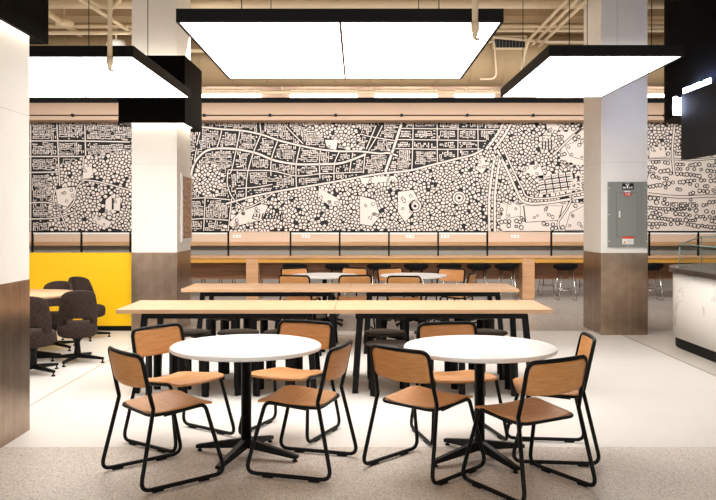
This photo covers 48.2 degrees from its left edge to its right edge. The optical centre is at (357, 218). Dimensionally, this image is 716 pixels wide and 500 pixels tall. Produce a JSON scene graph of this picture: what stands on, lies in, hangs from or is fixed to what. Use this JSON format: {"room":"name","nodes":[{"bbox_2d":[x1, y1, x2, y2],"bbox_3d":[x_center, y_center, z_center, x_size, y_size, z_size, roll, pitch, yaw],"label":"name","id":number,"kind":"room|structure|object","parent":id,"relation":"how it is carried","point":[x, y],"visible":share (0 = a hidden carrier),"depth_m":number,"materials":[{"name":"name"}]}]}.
{"room":"eatery","nodes":[
{"label":"eatery","id":0,"kind":"room"},
{"bbox_2d":[48,23,583,30],"bbox_3d":[0.000,-3.820,7.500,19.400,0.200,21.000,0,0,0],"label":"ceiling","id":1,"kind":"structure","parent":0,"point":[48,23],"depth_m":15.70,"materials":[{"name":"beige paint"}]},
{"bbox_2d":[55,9,73,27],"bbox_3d":[-4.550,-3.355,12.400,0.280,0.730,0.280,0,0,0],"label":"junction box","id":2,"kind":"object","parent":1,"relation":"attached to","point":[66,22],"visible":0.87,"depth_m":12.34,"materials":[{"name":"beige metal"}]},
{"bbox_2d":[48,10,82,36],"bbox_3d":[-4.580,-3.040,11.850,0.090,0.090,2.700,0,0,0],"label":"ceiling pipe","id":3,"kind":"object","parent":2,"relation":"attached to","point":[51,15],"visible":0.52,"depth_m":12.12,"materials":[{"name":"beige metal"}]},
{"bbox_2d":[29,0,189,97],"bbox_3d":[-3.240,-2.590,8.420,2.440,2.260,2.440,0,0,0],"label":"ceiling light","id":4,"kind":"object","parent":1,"relation":"hanging from","point":[54,71],"visible":0.83,"depth_m":8.11,"materials":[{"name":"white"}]},
{"bbox_2d":[29,57,186,96],"bbox_3d":[-2.655,-1.487,8.420,1.224,0.046,2.400,0,0,0],"label":"diffuser","id":5,"kind":"object","parent":4,"relation":"attached to","point":[81,76],"depth_m":8.28,"materials":[{"name":"white"}]},
{"bbox_2d":[106,0,113,71],"bbox_3d":[-2.140,-2.494,6.900,0.060,2.452,0.060,0,0,0],"label":"pipe","id":6,"kind":"object","parent":1,"relation":"hanging from","point":[109,58],"visible":1,"depth_m":6.88,"materials":[{"name":"beige metal"}]},
{"bbox_2d":[202,89,261,97],"bbox_3d":[-2.850,-3.190,17.500,1.500,1.060,0.120,0,0,0],"label":"strip light","id":7,"kind":"object","parent":1,"relation":"hanging from","point":[203,95],"visible":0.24,"depth_m":17.45,"materials":[{"name":"beige plastic"}]},
{"bbox_2d":[289,87,357,97],"bbox_3d":[-0.750,-3.190,17.500,1.500,1.060,0.120,0,0,0],"label":"strip light","id":8,"kind":"object","parent":1,"relation":"hanging from","point":[291,95],"visible":0.41,"depth_m":17.45,"materials":[{"name":"beige plastic"}]},
{"bbox_2d":[176,0,503,78],"bbox_3d":[-0.135,-2.590,7.140,2.430,2.260,2.420,0,0,0],"label":"ceiling light","id":9,"kind":"object","parent":1,"relation":"hanging from","point":[418,43],"visible":1,"depth_m":6.53,"materials":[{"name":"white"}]},
{"bbox_2d":[181,23,343,77],"bbox_3d":[-0.732,-1.487,7.140,1.191,0.046,2.380,0,0,0],"label":"diffuser","id":10,"kind":"object","parent":9,"relation":"attached to","point":[239,50],"depth_m":6.87,"materials":[{"name":"white"}]},
{"bbox_2d":[342,23,498,77],"bbox_3d":[0.464,-1.487,7.140,1.187,0.046,2.380,0,0,0],"label":"diffuser","id":11,"kind":"object","parent":9,"relation":"attached to","point":[369,50],"depth_m":6.87,"materials":[{"name":"white"}]},
{"bbox_2d":[48,9,663,22],"bbox_3d":[0.000,-3.495,13.125,19.000,0.450,0.450,0,0,0],"label":"trim","id":12,"kind":"structure","parent":1,"relation":"attached to","point":[78,15],"depth_m":12.90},
{"bbox_2d":[131,32,663,34],"bbox_3d":[0.000,-3.495,16.125,19.000,0.450,0.450,0,0,0],"label":"trim","id":13,"kind":"structure","parent":1,"relation":"attached to","point":[496,33],"depth_m":15.90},
{"bbox_2d":[374,87,437,97],"bbox_3d":[1.050,-3.190,17.500,1.400,1.060,0.120,0,0,0],"label":"strip light","id":14,"kind":"object","parent":1,"relation":"hanging from","point":[376,95],"visible":0.41,"depth_m":17.45,"materials":[{"name":"beige plastic"}]},
{"bbox_2d":[471,0,478,40],"bbox_3d":[0.834,-2.494,5.700,0.060,2.452,0.060,0,0,0],"label":"pipe","id":15,"kind":"object","parent":1,"relation":"hanging from","point":[474,24],"visible":1,"depth_m":5.68,"materials":[{"name":"beige metal"}]},
{"bbox_2d":[454,89,495,97],"bbox_3d":[2.550,-3.190,17.500,0.900,1.060,0.120,0,0,0],"label":"strip light","id":16,"kind":"object","parent":1,"relation":"hanging from","point":[456,95],"visible":0.41,"depth_m":17.45,"materials":[{"name":"white plastic"}]},
{"bbox_2d":[500,0,684,96],"bbox_3d":[2.320,-2.590,8.385,1.220,2.260,2.430,0,0,0],"label":"ceiling light","id":17,"kind":"object","parent":1,"relation":"hanging from","point":[569,70],"visible":1,"depth_m":7.89,"materials":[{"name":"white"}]},
{"bbox_2d":[503,57,678,96],"bbox_3d":[2.320,-1.487,8.385,1.174,0.046,2.390,0,0,0],"label":"diffuser","id":18,"kind":"object","parent":17,"relation":"attached to","point":[544,76],"depth_m":8.16,"materials":[{"name":"white"}]},
{"bbox_2d":[664,0,715,123],"bbox_3d":[5.685,-2.529,8.675,3.030,2.377,5.350,0,0,0],"label":"bulkhead","id":19,"kind":"object","parent":1,"relation":"attached to","point":[691,24],"visible":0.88,"depth_m":10.09,"materials":[{"name":"black"}]},
{"bbox_2d":[673,78,715,159],"bbox_3d":[4.053,-1.185,8.015,0.155,0.890,4.370,0,0,0],"label":"sign board","id":20,"kind":"object","parent":19,"relation":"attached to","point":[696,106],"visible":1,"depth_m":9.54,"materials":[{"name":"black"}]},
{"bbox_3d":[-5.100,-3.520,12.200,0.040,0.400,0.040,0,0,0],"label":"hanger","id":21,"kind":"object","parent":1,"relation":"hanging from","visible":0},
{"bbox_2d":[48,0,663,8],"bbox_3d":[0.000,-3.280,12.200,19.000,0.150,0.150,0,0,0],"label":"ceiling pipe","id":22,"kind":"object","parent":21,"relation":"hanging from","point":[52,4],"visible":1,"depth_m":12.13,"materials":[{"name":"beige metal"}]},
{"bbox_3d":[-1.550,-3.170,16.400,0.040,1.100,0.040,0,0,0],"label":"hanger","id":23,"kind":"object","parent":1,"relation":"hanging from","visible":0},
{"bbox_2d":[202,90,663,93],"bbox_3d":[0.000,-2.600,16.400,19.000,0.080,0.080,0,0,0],"label":"ceiling pipe","id":24,"kind":"object","parent":23,"relation":"hanging from","point":[203,91],"visible":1,"depth_m":16.37,"materials":[{"name":"beige metal"}]},
{"bbox_2d":[29,35,663,86],"bbox_3d":[0.000,-2.960,14.969,18.800,0.956,1.018,0,0,0],"label":"ceiling","id":25,"kind":"structure","parent":0,"point":[509,53],"depth_m":14.67,"materials":[{"name":"beige"}]},
{"bbox_2d":[491,35,526,50],"bbox_3d":[2.745,-3.190,14.530,0.630,0.260,0.140,0,0,0],"label":"grille","id":26,"kind":"object","parent":25,"relation":"attached to","point":[500,45],"depth_m":14.47,"materials":[{"name":"black"}]},
{"bbox_2d":[492,36,583,43],"bbox_3d":[2.961,-2.958,14.242,2.481,0.676,0.096,0,0,3],"label":"ceiling pipe","id":27,"kind":"object","parent":25,"relation":"attached to","point":[493,37],"visible":0.37,"depth_m":14.20,"materials":[{"name":"beige metal"}]},
{"bbox_2d":[0,290,715,499],"bbox_3d":[0.000,1.630,7.400,19.000,0.100,20.800,0,0,0],"label":"floor","id":28,"kind":"structure","parent":0,"point":[653,412],"depth_m":5.84,"materials":[{"name":"grey stone"}]},
{"bbox_2d":[0,0,47,447],"bbox_3d":[-2.780,-1.070,5.550,0.840,5.300,1.100,0,0,0],"label":"column","id":29,"kind":"structure","parent":28,"relation":"on","point":[23,23],"depth_m":5.73,"materials":[{"name":"beige paint"}]},
{"bbox_2d":[30,296,58,376],"bbox_3d":[-3.320,1.175,8.179,0.460,0.810,0.476,0,0,-16],"label":"upholstered chair","id":30,"kind":"object","parent":28,"relation":"on","point":[40,314],"visible":0.54,"depth_m":8.05,"materials":[{"name":"grey fabric"}]},
{"bbox_2d":[30,289,73,358],"bbox_3d":[-3.720,1.209,9.050,1.020,0.742,1.020,0,0,0],"label":"table","id":31,"kind":"object","parent":28,"relation":"on","point":[42,293],"visible":0.22,"depth_m":9.08,"materials":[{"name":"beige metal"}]},
{"bbox_2d":[39,281,74,350],"bbox_3d":[-3.700,1.175,9.741,0.461,0.810,0.476,0,0,-12],"label":"upholstered chair","id":32,"kind":"object","parent":28,"relation":"on","point":[65,285],"visible":0.27,"depth_m":9.87,"materials":[{"name":"black fabric"}]},
{"bbox_2d":[51,290,104,366],"bbox_3d":[-3.099,1.175,8.839,0.461,0.810,0.476,0,0,-37],"label":"upholstered chair","id":33,"kind":"object","parent":28,"relation":"on","point":[76,304],"visible":1,"depth_m":8.67,"materials":[{"name":"grey fabric"}]},
{"bbox_2d":[29,252,130,330],"bbox_3d":[-4.795,1.030,11.390,3.210,1.100,0.180,0,0,0],"label":"wall","id":34,"kind":"structure","parent":28,"relation":"on","point":[108,273],"depth_m":11.30,"materials":[{"name":"yellow paint"}]},
{"bbox_2d":[61,276,110,340],"bbox_3d":[-3.601,1.175,10.600,0.476,0.810,0.460,0,0,17],"label":"upholstered chair","id":35,"kind":"object","parent":28,"relation":"on","point":[78,283],"visible":0.38,"depth_m":10.69,"materials":[{"name":"brown fabric"}]},
{"bbox_2d":[118,0,201,331],"bbox_3d":[-2.850,-1.070,11.645,0.920,5.300,1.190,0,0,0],"label":"column","id":36,"kind":"structure","parent":28,"relation":"on","point":[161,127],"depth_m":11.20,"materials":[{"name":"beige paint"}]},
{"bbox_2d":[180,173,191,241],"bbox_3d":[-2.514,-0.163,11.710,0.033,0.985,0.660,0,0,0],"label":"framed poster","id":37,"kind":"object","parent":36,"relation":"attached to","point":[185,179],"visible":1,"depth_m":11.59,"materials":[{"name":"white paper"}]},
{"bbox_2d":[183,176,191,238],"bbox_3d":[-2.498,-0.165,11.715,0.003,0.890,0.570,0,0,0],"label":"print","id":38,"kind":"object","parent":37,"relation":"attached to","point":[187,180],"depth_m":11.72},
{"bbox_2d":[101,346,224,492],"bbox_3d":[-1.215,1.181,4.952,0.567,0.798,0.579,0,0,-41],"label":"dining chair","id":39,"kind":"object","parent":28,"relation":"on","point":[128,368],"visible":1,"depth_m":4.85,"materials":[{"name":"brown wood"}]},
{"bbox_2d":[145,354,191,395],"bbox_3d":[-1.720,1.352,7.280,0.420,0.456,0.420,0,0,0],"label":"stool","id":40,"kind":"object","parent":28,"relation":"on","point":[156,358],"visible":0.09,"depth_m":7.14,"materials":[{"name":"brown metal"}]},
{"bbox_2d":[123,323,234,452],"bbox_3d":[-1.280,1.181,5.734,0.567,0.798,0.579,0,0,36],"label":"dining chair","id":41,"kind":"object","parent":28,"relation":"on","point":[152,340],"visible":0.88,"depth_m":5.79,"materials":[{"name":"brown wood"}]},
{"bbox_2d":[169,329,210,374],"bbox_3d":[-1.690,1.352,8.020,0.420,0.456,0.420,0,0,-4],"label":"stool","id":42,"kind":"object","parent":28,"relation":"on","point":[193,333],"visible":0.41,"depth_m":7.86,"materials":[{"name":"black fabric"}]},
{"bbox_2d":[202,361,240,396],"bbox_3d":[-1.240,1.352,7.280,0.420,0.456,0.420,0,0,-10],"label":"stool","id":43,"kind":"object","parent":28,"relation":"on","point":[205,364],"visible":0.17,"depth_m":7.13,"materials":[{"name":"black metal"}]},
{"bbox_2d":[206,319,239,335],"bbox_3d":[-1.580,1.352,9.380,0.420,0.456,0.420,0,0,0],"label":"stool","id":44,"kind":"object","parent":28,"relation":"on","point":[210,323],"visible":0.27,"depth_m":9.24,"materials":[{"name":"black metal"}]},
{"bbox_2d":[116,300,336,393],"bbox_3d":[-1.205,1.200,7.660,1.980,0.760,0.843,0,0,0],"label":"table","id":45,"kind":"object","parent":28,"relation":"on","point":[160,310],"visible":0.66,"depth_m":7.34,"materials":[{"name":"brown wood"}]},
{"bbox_2d":[220,319,249,329],"bbox_3d":[-1.550,1.352,10.180,0.420,0.456,0.420,0,0,0],"label":"stool","id":46,"kind":"object","parent":28,"relation":"on","point":[224,324],"visible":0.06,"depth_m":10.02,"materials":[{"name":"black metal"}]},
{"bbox_2d":[217,329,258,379],"bbox_3d":[-1.200,1.352,8.020,0.420,0.456,0.420,0,0,0],"label":"stool","id":47,"kind":"object","parent":28,"relation":"on","point":[223,367],"visible":0.38,"depth_m":7.92,"materials":[{"name":"black metal"}]},
{"bbox_2d":[169,334,321,471],"bbox_3d":[-0.745,1.209,5.335,1.004,0.742,1.004,0,0,20],"label":"round table","id":48,"kind":"object","parent":28,"relation":"on","point":[245,349],"visible":0.98,"depth_m":5.27,"materials":[{"name":"white laminate"}]},
{"bbox_2d":[250,319,280,329],"bbox_3d":[-1.080,1.352,9.380,0.420,0.456,0.420,0,0,-4],"label":"stool","id":49,"kind":"object","parent":28,"relation":"on","point":[253,322],"visible":0.24,"depth_m":9.22,"materials":[{"name":"black metal"}]},
{"bbox_2d":[181,283,350,347],"bbox_3d":[-1.085,1.200,9.780,1.980,0.760,0.843,0,0,0],"label":"table","id":50,"kind":"object","parent":28,"relation":"on","point":[211,290],"visible":0.71,"depth_m":9.46,"materials":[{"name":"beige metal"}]},
{"bbox_2d":[253,358,294,396],"bbox_3d":[-0.760,1.352,7.280,0.420,0.456,0.420,0,0,0],"label":"stool","id":51,"kind":"object","parent":28,"relation":"on","point":[258,383],"visible":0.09,"depth_m":7.12,"materials":[{"name":"black metal"}]},
{"bbox_2d":[263,329,302,379],"bbox_3d":[-0.740,1.352,8.020,0.420,0.456,0.420,0,0,-8],"label":"stool","id":52,"kind":"object","parent":28,"relation":"on","point":[299,360],"visible":0.18,"depth_m":7.88,"materials":[{"name":"black metal"}]},
{"bbox_2d":[238,319,340,442],"bbox_3d":[-0.498,1.181,5.931,0.579,0.798,0.567,0,0,23],"label":"dining chair","id":53,"kind":"object","parent":28,"relation":"on","point":[315,330],"visible":0.8,"depth_m":6.06,"materials":[{"name":"brown wood"}]},
{"bbox_2d":[280,267,318,299],"bbox_3d":[-0.923,1.181,12.666,0.579,0.798,0.567,0,0,-25],"label":"dining chair","id":54,"kind":"object","parent":28,"relation":"on","point":[294,270],"visible":0.17,"depth_m":12.90,"materials":[{"name":"brown wood"}]},
{"bbox_2d":[279,275,320,299],"bbox_3d":[-0.822,1.181,11.444,0.579,0.798,0.567,0,0,18],"label":"dining chair","id":55,"kind":"object","parent":28,"relation":"on","point":[282,278],"visible":0.51,"depth_m":11.22,"materials":[{"name":"brown wood"}]},
{"bbox_2d":[246,339,357,482],"bbox_3d":[-0.342,1.181,5.115,0.567,0.798,0.579,0,0,17],"label":"dining chair","id":56,"kind":"object","parent":28,"relation":"on","point":[337,358],"visible":1,"depth_m":4.96,"materials":[{"name":"brown wood"}]},
{"bbox_2d":[293,273,356,326],"bbox_3d":[-0.500,1.209,12.000,1.004,0.742,1.004,0,0,-45],"label":"round table","id":57,"kind":"object","parent":28,"relation":"on","point":[324,276],"visible":0.4,"depth_m":11.97,"materials":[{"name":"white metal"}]},
{"bbox_2d":[325,263,348,295],"bbox_3d":[-0.408,1.217,15.620,0.480,0.724,0.442,0,0,0],"label":"bar stool","id":58,"kind":"object","parent":28,"relation":"on","point":[335,266],"visible":0.48,"depth_m":15.45,"materials":[{"name":"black metal"}]},
{"bbox_2d":[328,267,367,319],"bbox_3d":[-0.157,1.181,12.746,0.579,0.798,0.567,0,0,25],"label":"dining chair","id":59,"kind":"object","parent":28,"relation":"on","point":[353,270],"visible":0.25,"depth_m":12.96,"materials":[{"name":"brown wood"}]},
{"bbox_2d":[335,275,375,328],"bbox_3d":[-0.079,1.181,11.474,0.579,0.798,0.567,0,0,-10],"label":"dining chair","id":60,"kind":"object","parent":28,"relation":"on","point":[350,279],"visible":0.52,"depth_m":11.23,"materials":[{"name":"brown wood"}]},
{"bbox_2d":[367,263,390,282],"bbox_3d":[0.408,1.217,15.620,0.480,0.724,0.442,0,0,0],"label":"bar stool","id":61,"kind":"object","parent":28,"relation":"on","point":[374,267],"visible":0.5,"depth_m":15.46,"materials":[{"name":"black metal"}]},
{"bbox_2d":[364,329,405,378],"bbox_3d":[0.270,1.352,8.020,0.420,0.456,0.420,0,0,0],"label":"stool","id":62,"kind":"object","parent":28,"relation":"on","point":[372,334],"visible":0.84,"depth_m":7.88,"materials":[{"name":"black fabric"}]},
{"bbox_2d":[366,339,409,396],"bbox_3d":[0.280,1.352,7.280,0.420,0.456,0.420,0,0,-2],"label":"stool","id":63,"kind":"object","parent":28,"relation":"on","point":[388,342],"visible":0.48,"depth_m":7.17,"materials":[{"name":"black metal"}]},
{"bbox_2d":[376,319,406,340],"bbox_3d":[0.390,1.352,9.380,0.420,0.456,0.420,0,0,0],"label":"stool","id":64,"kind":"object","parent":28,"relation":"on","point":[403,322],"visible":0.28,"depth_m":9.22,"materials":[{"name":"black metal"}]},
{"bbox_2d":[376,267,417,320],"bbox_3d":[0.627,1.181,12.665,0.579,0.798,0.567,0,0,-28],"label":"dining chair","id":65,"kind":"object","parent":28,"relation":"on","point":[380,271],"visible":0.26,"depth_m":12.85,"materials":[{"name":"brown wood"}]},
{"bbox_2d":[386,275,421,299],"bbox_3d":[0.659,1.181,11.324,0.579,0.798,0.567,0,0,5],"label":"dining chair","id":66,"kind":"object","parent":28,"relation":"on","point":[392,278],"visible":0.44,"depth_m":11.07,"materials":[{"name":"brown wood"}]},
{"bbox_2d":[380,273,446,326],"bbox_3d":[0.830,1.209,12.000,1.004,0.742,1.004,0,0,-45],"label":"round table","id":67,"kind":"object","parent":28,"relation":"on","point":[422,275],"visible":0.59,"depth_m":11.87,"materials":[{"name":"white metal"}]},
{"bbox_2d":[404,263,428,299],"bbox_3d":[1.137,1.217,15.620,0.480,0.724,0.442,0,0,0],"label":"bar stool","id":68,"kind":"object","parent":28,"relation":"on","point":[415,266],"visible":0.74,"depth_m":15.46,"materials":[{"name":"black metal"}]},
{"bbox_2d":[362,344,485,484],"bbox_3d":[0.417,1.181,5.079,0.579,0.798,0.567,0,0,43],"label":"dining chair","id":69,"kind":"object","parent":28,"relation":"on","point":[389,362],"visible":1,"depth_m":4.95,"materials":[{"name":"brown wood"}]},
{"bbox_2d":[350,283,518,353],"bbox_3d":[0.898,1.200,9.780,1.980,0.760,0.843,0,0,0],"label":"table","id":70,"kind":"object","parent":28,"relation":"on","point":[489,290],"visible":0.73,"depth_m":9.46,"materials":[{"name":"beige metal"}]},
{"bbox_2d":[421,359,464,394],"bbox_3d":[0.770,1.352,7.280,0.420,0.456,0.420,0,0,-6],"label":"stool","id":71,"kind":"object","parent":28,"relation":"on","point":[454,365],"visible":0.07,"depth_m":7.13,"materials":[{"name":"black metal"}]},
{"bbox_2d":[335,300,552,393],"bbox_3d":[0.778,1.200,7.660,1.980,0.760,0.843,0,0,0],"label":"table","id":72,"kind":"object","parent":28,"relation":"on","point":[512,310],"visible":0.82,"depth_m":7.34,"materials":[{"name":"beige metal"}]},
{"bbox_2d":[425,268,464,299],"bbox_3d":[1.373,1.181,12.555,0.579,0.798,0.567,0,0,30],"label":"dining chair","id":73,"kind":"object","parent":28,"relation":"on","point":[453,274],"visible":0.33,"depth_m":12.76,"materials":[{"name":"brown wood"}]},
{"bbox_2d":[191,255,715,298],"bbox_3d":[0.600,1.160,16.100,16.800,0.840,0.800,0,0,0],"label":"counter","id":74,"kind":"object","parent":28,"relation":"on","point":[252,268],"depth_m":16.08,"materials":[{"name":"brown wood"}]},
{"bbox_2d":[31,231,228,255],"bbox_3d":[-4.580,0.490,16.100,3.974,0.500,0.040,0,0,0],"label":"screen","id":75,"kind":"object","parent":74,"relation":"on","point":[81,233],"visible":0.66,"depth_m":16.09,"materials":[{"name":"black metal"}]},
{"bbox_2d":[290,231,487,255],"bbox_3d":[0.622,0.490,16.100,3.994,0.500,0.040,0,0,0],"label":"screen","id":76,"kind":"object","parent":74,"relation":"on","point":[291,232],"visible":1,"depth_m":16.09,"materials":[{"name":"black metal"}]},
{"bbox_2d":[191,255,715,257],"bbox_3d":[0.600,0.757,16.100,16.800,0.035,0.800,0,0,0],"label":"countertop","id":77,"kind":"structure","parent":74,"relation":"on","point":[192,256],"depth_m":15.79,"materials":[{"name":"brown wood"}]},
{"bbox_2d":[550,231,715,255],"bbox_3d":[5.860,0.490,16.100,3.974,0.500,0.040,0,0,0],"label":"railing","id":78,"kind":"object","parent":74,"relation":"on","point":[551,232],"visible":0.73,"depth_m":16.09,"materials":[{"name":"black metal"}]},
{"bbox_2d":[433,271,476,322],"bbox_3d":[1.456,1.181,11.848,0.567,0.798,0.579,0,0,20],"label":"dining chair","id":79,"kind":"object","parent":28,"relation":"on","point":[471,277],"visible":0.37,"depth_m":11.66,"materials":[{"name":"brown wood"}]},
{"bbox_2d":[410,321,508,445],"bbox_3d":[0.725,1.181,5.839,0.579,0.798,0.567,0,0,-12],"label":"dining chair","id":80,"kind":"object","parent":28,"relation":"on","point":[432,329],"visible":0.66,"depth_m":6.00,"materials":[{"name":"brown wood"}]},
{"bbox_2d":[461,319,494,328],"bbox_3d":[1.400,1.352,9.380,0.420,0.456,0.420,0,0,0],"label":"stool","id":81,"kind":"object","parent":28,"relation":"on","point":[489,323],"visible":0.22,"depth_m":9.23,"materials":[{"name":"black metal"}]},
{"bbox_2d":[467,263,490,299],"bbox_3d":[2.362,1.217,15.620,0.480,0.724,0.442,0,0,0],"label":"bar stool","id":82,"kind":"object","parent":28,"relation":"on","point":[479,266],"visible":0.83,"depth_m":15.47,"materials":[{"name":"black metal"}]},
{"bbox_2d":[403,335,557,473],"bbox_3d":[0.803,1.209,5.285,1.004,0.742,1.004,0,0,-30],"label":"round table","id":83,"kind":"object","parent":28,"relation":"on","point":[480,350],"visible":0.78,"depth_m":5.22,"materials":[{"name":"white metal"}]},
{"bbox_2d":[468,329,507,379],"bbox_3d":[1.290,1.352,8.020,0.420,0.456,0.420,0,0,6],"label":"stool","id":84,"kind":"object","parent":28,"relation":"on","point":[492,332],"visible":0.41,"depth_m":7.87,"materials":[{"name":"black fabric"}]},
{"bbox_2d":[485,363,517,396],"bbox_3d":[1.250,1.352,7.280,0.420,0.456,0.420,0,0,0],"label":"stool","id":85,"kind":"object","parent":28,"relation":"on","point":[511,369],"visible":0.11,"depth_m":7.12,"materials":[{"name":"black metal"}]},
{"bbox_2d":[494,263,518,299],"bbox_3d":[2.906,1.217,15.620,0.480,0.724,0.442,0,0,0],"label":"bar stool","id":86,"kind":"object","parent":28,"relation":"on","point":[507,266],"visible":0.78,"depth_m":15.47,"materials":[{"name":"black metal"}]},
{"bbox_2d":[461,355,596,499],"bbox_3d":[1.009,1.181,4.740,0.579,0.798,0.567,0,0,-31],"label":"dining chair","id":87,"kind":"object","parent":28,"relation":"on","point":[556,376],"visible":1,"depth_m":4.61,"materials":[{"name":"brown wood"}]},
{"bbox_2d":[507,332,600,466],"bbox_3d":[1.304,1.181,5.404,0.567,0.798,0.579,0,0,6],"label":"dining chair","id":88,"kind":"object","parent":28,"relation":"on","point":[586,344],"visible":0.5,"depth_m":5.18,"materials":[{"name":"black metal"}]},
{"bbox_2d":[553,263,577,300],"bbox_3d":[4.050,1.217,15.620,0.480,0.724,0.442,0,0,0],"label":"bar stool","id":89,"kind":"object","parent":28,"relation":"on","point":[567,266],"visible":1,"depth_m":15.47,"materials":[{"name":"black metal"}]},
{"bbox_2d":[583,0,647,334],"bbox_3d":[3.630,-1.070,11.325,0.640,5.300,0.850,0,0,0],"label":"column","id":90,"kind":"structure","parent":28,"relation":"on","point":[615,279],"depth_m":10.90,"materials":[{"name":"beige paint"}]},
{"bbox_2d":[607,182,646,246],"bbox_3d":[3.664,-0.062,10.874,0.532,0.885,0.052,0,0,0],"label":"electrical panel","id":91,"kind":"object","parent":90,"relation":"attached to","point":[626,201],"visible":1,"depth_m":10.86,"materials":[{"name":"grey metal"}]},
{"bbox_2d":[648,263,663,300],"bbox_3d":[5.720,1.217,15.620,0.480,0.724,0.442,0,0,0],"label":"bar stool","id":92,"kind":"object","parent":28,"relation":"on","point":[653,266],"visible":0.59,"depth_m":15.45,"materials":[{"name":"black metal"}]},
{"bbox_2d":[669,263,715,362],"bbox_3d":[5.525,1.087,8.010,3.350,0.985,5.620,0,0,0],"label":"counter","id":93,"kind":"object","parent":28,"relation":"on","point":[694,284],"depth_m":9.29,"materials":[{"name":"white stone"}]},
{"bbox_2d":[669,263,715,279],"bbox_3d":[5.525,0.625,8.010,3.350,0.060,5.620,0,0,0],"label":"countertop","id":94,"kind":"structure","parent":93,"relation":"on","point":[705,270],"depth_m":9.61,"materials":[{"name":"stone"}]},
{"bbox_2d":[679,236,715,265],"bbox_3d":[4.630,0.411,9.550,1.152,0.367,2.112,0,0,0],"label":"display case","id":95,"kind":"object","parent":93,"relation":"on","point":[701,246],"visible":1,"depth_m":10.09,"materials":[{"name":"clear glass"}]},
{"bbox_2d":[29,87,715,285],"bbox_3d":[0.000,-1.070,17.900,19.000,5.300,0.200,0,0,0],"label":"wall","id":96,"kind":"structure","parent":0,"point":[245,236],"depth_m":17.80,"materials":[{"name":"beige"}]},
{"bbox_2d":[29,113,663,116],"bbox_3d":[0.000,-2.240,17.270,19.000,0.070,0.060,0,0,0],"label":"track rail","id":97,"kind":"object","parent":96,"relation":"attached to","point":[401,114],"visible":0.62,"depth_m":17.26,"materials":[{"name":"black metal"}]},
{"bbox_2d":[29,98,663,102],"bbox_3d":[0.000,-2.565,17.530,19.000,0.110,0.540,0,0,0],"label":"trim","id":98,"kind":"structure","parent":96,"relation":"attached to","point":[31,100],"depth_m":17.26,"materials":[{"name":"black"}]},
{"bbox_2d":[29,103,664,122],"bbox_3d":[0.000,-2.325,17.550,19.000,0.370,0.500,0,0,0],"label":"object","id":99,"kind":"structure","parent":96,"relation":"attached to","point":[34,108],"depth_m":17.30,"materials":[{"name":"beige wood"}]},
{"bbox_2d":[29,123,715,231],"bbox_3d":[0.100,-0.951,17.788,18.134,2.459,0.023,0,0,0],"label":"mural","id":100,"kind":"object","parent":96,"relation":"attached to","point":[247,177],"visible":0.72,"depth_m":17.79,"materials":[{"name":"black"}]},
{"bbox_2d":[29,242,715,245],"bbox_3d":[0.000,0.547,17.700,19.000,0.085,0.200,0,0,0],"label":"trim","id":101,"kind":"structure","parent":96,"relation":"attached to","point":[35,243],"depth_m":17.60,"materials":[{"name":"brown wood"}]},
{"bbox_2d":[513,286,672,289],"bbox_3d":[0.000,1.530,17.793,19.000,0.100,0.015,0,0,0],"label":"baseboard","id":102,"kind":"structure","parent":96,"relation":"attached to","point":[536,287],"depth_m":17.79,"materials":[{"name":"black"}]},
{"bbox_3d":[-9.600,-1.070,7.500,0.200,5.300,21.000,0,0,0],"label":"wall","id":103,"kind":"structure","parent":0,"visible":0},
{"bbox_2d":[48,31,130,34],"bbox_3d":[-6.400,-2.700,11.600,6.200,0.060,0.060,0,0,0],"label":"ceiling pipe","id":104,"kind":"object","parent":103,"relation":"attached to","point":[49,32],"visible":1,"depth_m":11.58,"materials":[{"name":"beige metal"}]},
{"bbox_2d":[48,24,663,27],"bbox_3d":[0.000,-3.040,12.600,19.000,0.060,0.060,0,0,0],"label":"ceiling pipe","id":105,"kind":"object","parent":103,"relation":"attached to","point":[49,25],"visible":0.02,"depth_m":12.58,"materials":[{"name":"beige metal"}]},
{"bbox_2d":[78,0,131,33],"bbox_3d":[-3.668,-3.020,12.595,0.123,0.360,3.285,0,0,12],"label":"ceiling pipe","id":106,"kind":"object","parent":105,"relation":"attached to","point":[85,2],"visible":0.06,"depth_m":11.93,"materials":[{"name":"beige metal"}]},
{"bbox_2d":[520,0,568,70],"bbox_3d":[2.880,-2.675,11.910,0.052,0.742,4.820,0,0,0],"label":"ceiling pipe","id":107,"kind":"object","parent":105,"relation":"attached to","point":[564,2],"visible":0.95,"depth_m":12.65,"materials":[{"name":"beige metal"}]},
{"bbox_2d":[529,0,578,47],"bbox_3d":[3.020,-3.020,11.750,0.052,0.052,4.500,0,0,0],"label":"ceiling pipe","id":108,"kind":"object","parent":105,"relation":"attached to","point":[574,2],"visible":1,"depth_m":12.32,"materials":[{"name":"beige metal"}]},
{"bbox_2d":[48,28,663,28],"bbox_3d":[0.000,-3.400,14.200,19.000,0.044,0.044,0,0,0],"label":"ceiling pipe","id":109,"kind":"object","parent":103,"relation":"attached to","point":[48,28],"visible":0.02,"depth_m":14.19,"materials":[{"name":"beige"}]},
{"bbox_3d":[9.600,-1.070,7.500,0.200,5.300,21.000,0,0,0],"label":"wall","id":110,"kind":"structure","parent":0,"visible":0},
{"bbox_2d":[497,29,663,31],"bbox_3d":[5.250,-3.040,12.900,8.500,0.056,0.056,0,0,0],"label":"ceiling pipe","id":111,"kind":"object","parent":110,"relation":"attached to","point":[498,30],"visible":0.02,"depth_m":12.87,"materials":[{"name":"beige metal"}]},
{"bbox_2d":[537,0,588,47],"bbox_3d":[3.160,-3.020,11.750,0.052,0.052,4.500,0,0,0],"label":"ceiling pipe","id":112,"kind":"object","parent":111,"relation":"attached to","point":[584,2],"visible":1,"depth_m":12.27,"materials":[{"name":"beige metal"}]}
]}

